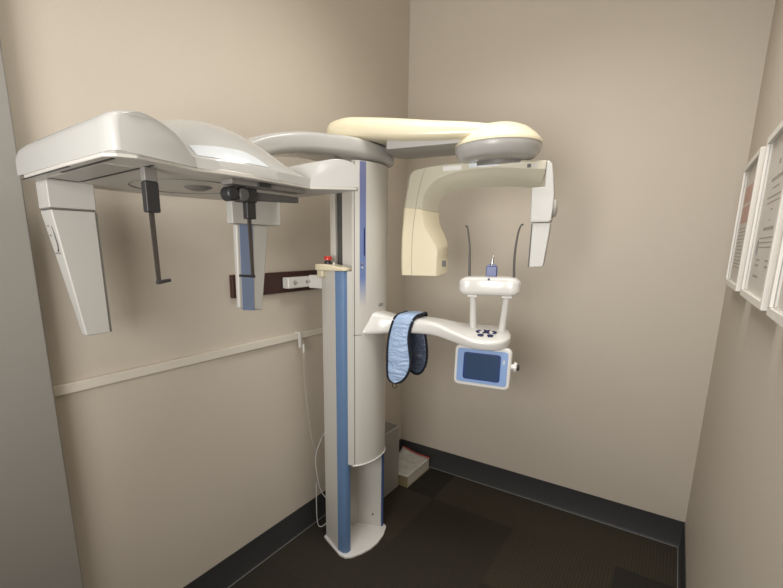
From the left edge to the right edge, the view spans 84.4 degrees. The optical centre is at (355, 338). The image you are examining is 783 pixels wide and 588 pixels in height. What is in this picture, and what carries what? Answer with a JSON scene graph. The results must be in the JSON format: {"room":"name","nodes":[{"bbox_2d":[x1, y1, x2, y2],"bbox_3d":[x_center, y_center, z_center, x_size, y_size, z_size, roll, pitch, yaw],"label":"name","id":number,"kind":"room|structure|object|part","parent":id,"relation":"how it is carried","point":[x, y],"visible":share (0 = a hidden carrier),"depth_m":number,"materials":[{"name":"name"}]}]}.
{"room":"radiology room","nodes":[
{"label":"radiology room","id":0,"kind":"room"},
{"bbox_2d":[0,41,83,587],"bbox_3d":[-1.351,-0.160,0.658,0.060,3.150,1.422,8,15,36],"label":"wall","id":1,"kind":"structure","parent":0,"point":[39,549],"depth_m":1.24,"materials":[{"name":"paint"}]},
{"bbox_2d":[0,0,409,587],"bbox_3d":[-0.747,-0.359,1.607,0.120,3.150,3.700,8,15,36],"label":"wall","id":2,"kind":"structure","parent":0,"point":[171,473],"depth_m":1.69,"materials":[{"name":"paint"}]},
{"bbox_2d":[53,327,322,396],"bbox_3d":[-0.446,0.027,1.984,0.018,0.034,1.676,8,15,36],"label":"trim","id":3,"kind":"structure","parent":2,"relation":"attached to","point":[96,381],"depth_m":1.63,"materials":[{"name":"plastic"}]},
{"bbox_2d":[229,270,318,297],"bbox_3d":[-0.350,-0.268,2.054,0.020,0.098,0.594,8,15,36],"label":"board","id":4,"kind":"object","parent":2,"relation":"attached to","point":[273,282],"visible":0.5,"depth_m":2.01,"materials":[{"name":"brown wood"}]},
{"bbox_2d":[228,514,325,587],"bbox_3d":[-0.296,1.081,2.401,0.003,0.004,2.166,8,15,36],"label":"trim","id":5,"kind":"structure","parent":2,"relation":"attached to","point":[325,514],"depth_m":2.23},
{"bbox_2d":[183,439,400,587],"bbox_3d":[-0.299,1.008,2.396,0.011,0.149,2.178,8,15,36],"label":"baseboard","id":6,"kind":"structure","parent":2,"relation":"attached to","point":[232,568],"depth_m":2.16,"materials":[{"name":"rubber"}]},
{"bbox_2d":[296,331,318,457],"bbox_3d":[-0.254,0.312,2.277,0.113,0.720,0.032,-9,15,-37],"label":"cable","id":7,"kind":"object","parent":2,"relation":"hanging from","point":[298,332],"visible":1,"depth_m":2.19,"materials":[{"name":"white plastic"}]},
{"bbox_3d":[-0.239,0.331,2.284,0.085,0.681,0.013,-11,16,-41],"label":"cord","id":8,"kind":"part","parent":7,"relation":"part of","materials":[{"name":"white plastic"}]},
{"bbox_2d":[230,467,676,587],"bbox_3d":[-0.046,1.316,1.431,2.013,0.060,3.700,8,15,36],"label":"floor","id":9,"kind":"structure","parent":0,"point":[443,530],"depth_m":2.25,"materials":[{"name":"carpet"}]},
{"bbox_2d":[16,110,557,558],"bbox_3d":[-0.043,0.168,1.613,1.086,2.112,1.582,8,15,36],"label":"machine","id":10,"kind":"object","parent":9,"relation":"on","point":[130,151],"visible":0.99,"depth_m":1.74,"materials":[{"name":"grey plastic"}]},
{"bbox_3d":[-0.802,-0.185,1.240,0.074,0.351,0.114,8,15,36],"label":"sensor panel","id":11,"kind":"part","parent":10,"relation":"part of","materials":[{"name":"white plastic"}]},
{"bbox_3d":[-0.464,-0.320,0.975,0.020,0.067,0.032,8,15,36],"label":"ear rod","id":12,"kind":"part","parent":10,"relation":"part of","materials":[{"name":"black plastic"}]},
{"bbox_3d":[-0.465,-0.211,0.996,0.004,0.155,0.014,8,15,36],"label":"blade","id":13,"kind":"part","parent":10,"relation":"part of","materials":[{"name":"black plastic"}]},
{"bbox_3d":[-0.332,-0.384,1.139,0.035,0.038,0.038,8,15,36],"label":"knob","id":14,"kind":"part","parent":10,"relation":"part of","materials":[{"name":"black plastic"}]},
{"bbox_3d":[-0.311,-0.390,1.168,0.035,0.037,0.037,8,15,36],"label":"knob","id":15,"kind":"part","parent":10,"relation":"part of","materials":[{"name":"grey plastic"}]},
{"bbox_3d":[-0.296,-0.367,1.198,0.020,0.067,0.032,8,15,36],"label":"ear rod","id":16,"kind":"part","parent":10,"relation":"part of","materials":[{"name":"black plastic"}]},
{"bbox_3d":[-0.296,-0.258,1.219,0.004,0.155,0.014,8,15,36],"label":"blade","id":17,"kind":"part","parent":10,"relation":"part of","materials":[{"name":"plastic"}]},
{"bbox_3d":[-0.253,-0.430,1.222,0.045,0.014,0.273,8,15,36],"label":"support rail","id":18,"kind":"part","parent":10,"relation":"part of","materials":[{"name":"grey plastic"}]},
{"bbox_3d":[-0.156,-0.280,2.118,0.145,0.064,0.060,8,15,36],"label":"bracket arm","id":19,"kind":"part","parent":10,"relation":"part of"},
{"bbox_3d":[-0.213,-0.698,1.693,0.266,0.255,1.079,8,15,36],"label":"yoke arm","id":20,"kind":"part","parent":10,"relation":"part of","materials":[{"name":"plastic"}]},
{"bbox_3d":[-0.065,-0.504,2.101,0.032,0.630,0.145,8,15,36],"label":"guide rail","id":21,"kind":"part","parent":10,"relation":"part of","materials":[{"name":"silver metal"}]},
{"bbox_3d":[-0.021,0.160,2.026,0.023,0.943,0.022,8,15,36],"label":"trim","id":22,"kind":"part","parent":10,"relation":"part of","materials":[{"name":"plastic"}]},
{"bbox_3d":[-0.001,1.083,2.365,0.268,0.013,0.347,8,15,36],"label":"plate","id":23,"kind":"part","parent":10,"relation":"part of","materials":[{"name":"white plastic"}]},
{"bbox_2d":[386,311,427,387],"bbox_3d":[0.253,0.050,2.035,0.136,0.357,0.196,8,15,36],"label":"thyroid collar","id":24,"kind":"object","parent":10,"relation":"hanging from","point":[406,351],"visible":0.97,"depth_m":1.98,"materials":[{"name":"fabric"}]},
{"bbox_3d":[0.294,0.022,2.081,0.103,0.319,0.043,5,13,22],"label":"panel","id":25,"kind":"part","parent":24,"relation":"part of","materials":[{"name":"blue fabric"}]},
{"bbox_3d":[0.232,-0.886,1.846,0.732,0.144,0.250,5,13,22],"label":"rotation arm","id":26,"kind":"part","parent":10,"relation":"part of","materials":[{"name":"beige plastic"}]},
{"bbox_3d":[0.346,-0.048,1.959,0.682,0.139,0.210,5,13,22],"label":"patient support arm","id":27,"kind":"part","parent":10,"relation":"part of"},
{"bbox_3d":[0.524,-0.114,1.908,0.032,0.185,0.050,8,15,36],"label":"support post","id":28,"kind":"part","parent":10,"relation":"part of","materials":[{"name":"white plastic"}]},
{"bbox_3d":[0.511,-0.656,1.869,0.581,0.196,0.150,6,13,26],"label":"arm","id":29,"kind":"part","parent":10,"relation":"part of"},
{"bbox_3d":[0.643,-0.104,1.860,0.031,0.186,0.053,-3,12,-14],"label":"support post","id":30,"kind":"part","parent":10,"relation":"part of","materials":[{"name":"white plastic"}]},
{"bbox_3d":[0.674,0.122,1.828,0.026,0.044,0.044,6,13,28],"label":"knob","id":31,"kind":"part","parent":10,"relation":"part of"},
{"bbox_3d":[0.762,-0.384,1.772,0.067,0.175,0.096,6,13,26],"label":"sensor plate","id":32,"kind":"part","parent":10,"relation":"part of","materials":[{"name":"white plastic"}]},
{"bbox_3d":[0.803,-0.523,1.726,0.016,0.072,0.072,6,13,26],"label":"knob","id":33,"kind":"part","parent":10,"relation":"part of","materials":[{"name":"white plastic"}]},
{"bbox_2d":[315,432,325,526],"bbox_3d":[-0.177,0.767,2.388,0.088,0.618,0.026,1,12,5],"label":"cable","id":34,"kind":"object","parent":9,"relation":"on","point":[324,432],"visible":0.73,"depth_m":2.40,"materials":[{"name":"white plastic"}]},
{"bbox_2d":[384,422,398,496],"bbox_3d":[0.143,0.783,2.775,0.167,0.434,0.258,8,15,36],"label":"equipment box","id":35,"kind":"object","parent":9,"relation":"on","point":[391,454],"visible":0.3,"depth_m":2.75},
{"bbox_2d":[398,446,429,487],"bbox_3d":[0.350,0.893,3.023,0.220,0.116,0.318,8,15,36],"label":"book","id":36,"kind":"object","parent":9,"relation":"on","point":[412,465],"visible":0.62,"depth_m":3.00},
{"bbox_2d":[401,0,775,521],"bbox_3d":[1.100,-0.541,2.462,1.813,3.150,0.100,8,15,36],"label":"wall","id":37,"kind":"structure","parent":0,"point":[643,112],"depth_m":2.28,"materials":[{"name":"paint"},{"name":"drywall"}]},
{"bbox_2d":[401,439,683,546],"bbox_3d":[1.029,0.931,2.754,1.713,0.149,0.011,8,15,36],"label":"baseboard","id":38,"kind":"structure","parent":37,"relation":"attached to","point":[658,527],"depth_m":2.60,"materials":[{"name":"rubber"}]},
{"bbox_2d":[685,0,782,587],"bbox_3d":[0.690,-0.133,0.507,0.100,3.150,3.600,8,15,36],"label":"wall","id":39,"kind":"structure","parent":0,"point":[734,520],"depth_m":1.22,"materials":[{"name":"paint"},{"name":"drywall"}]},
{"bbox_2d":[677,547,677,587],"bbox_3d":[0.639,1.400,0.860,0.003,0.004,3.588,8,15,36],"label":"trim","id":40,"kind":"structure","parent":39,"relation":"attached to","point":[677,547],"depth_m":2.13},
{"bbox_2d":[678,522,685,587],"bbox_3d":[0.648,1.330,0.846,0.011,0.149,3.600,8,15,36],"label":"baseboard","id":41,"kind":"structure","parent":39,"relation":"attached to","point":[682,548],"depth_m":2.06,"materials":[{"name":"rubber"}]},
{"bbox_2d":[725,146,765,291],"bbox_3d":[1.377,-0.403,1.514,0.032,0.441,0.423,8,15,36],"label":"picture frame","id":42,"kind":"object","parent":39,"relation":"attached to","point":[750,181],"visible":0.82,"depth_m":1.52,"materials":[{"name":"wood"}]},
{"bbox_2d":[740,120,782,310],"bbox_3d":[1.050,-0.312,1.081,0.032,0.441,0.423,8,15,36],"label":"picture frame","id":43,"kind":"object","parent":39,"relation":"attached to","point":[767,225],"visible":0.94,"depth_m":1.12,"materials":[{"name":"wood"}]},
{"bbox_2d":[766,230,782,327],"bbox_3d":[0.750,-0.228,0.684,0.032,0.441,0.423,8,15,36],"label":"picture frame","id":44,"kind":"object","parent":39,"relation":"attached to","point":[775,304],"visible":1,"depth_m":0.87,"materials":[{"name":"wood"}]}
]}

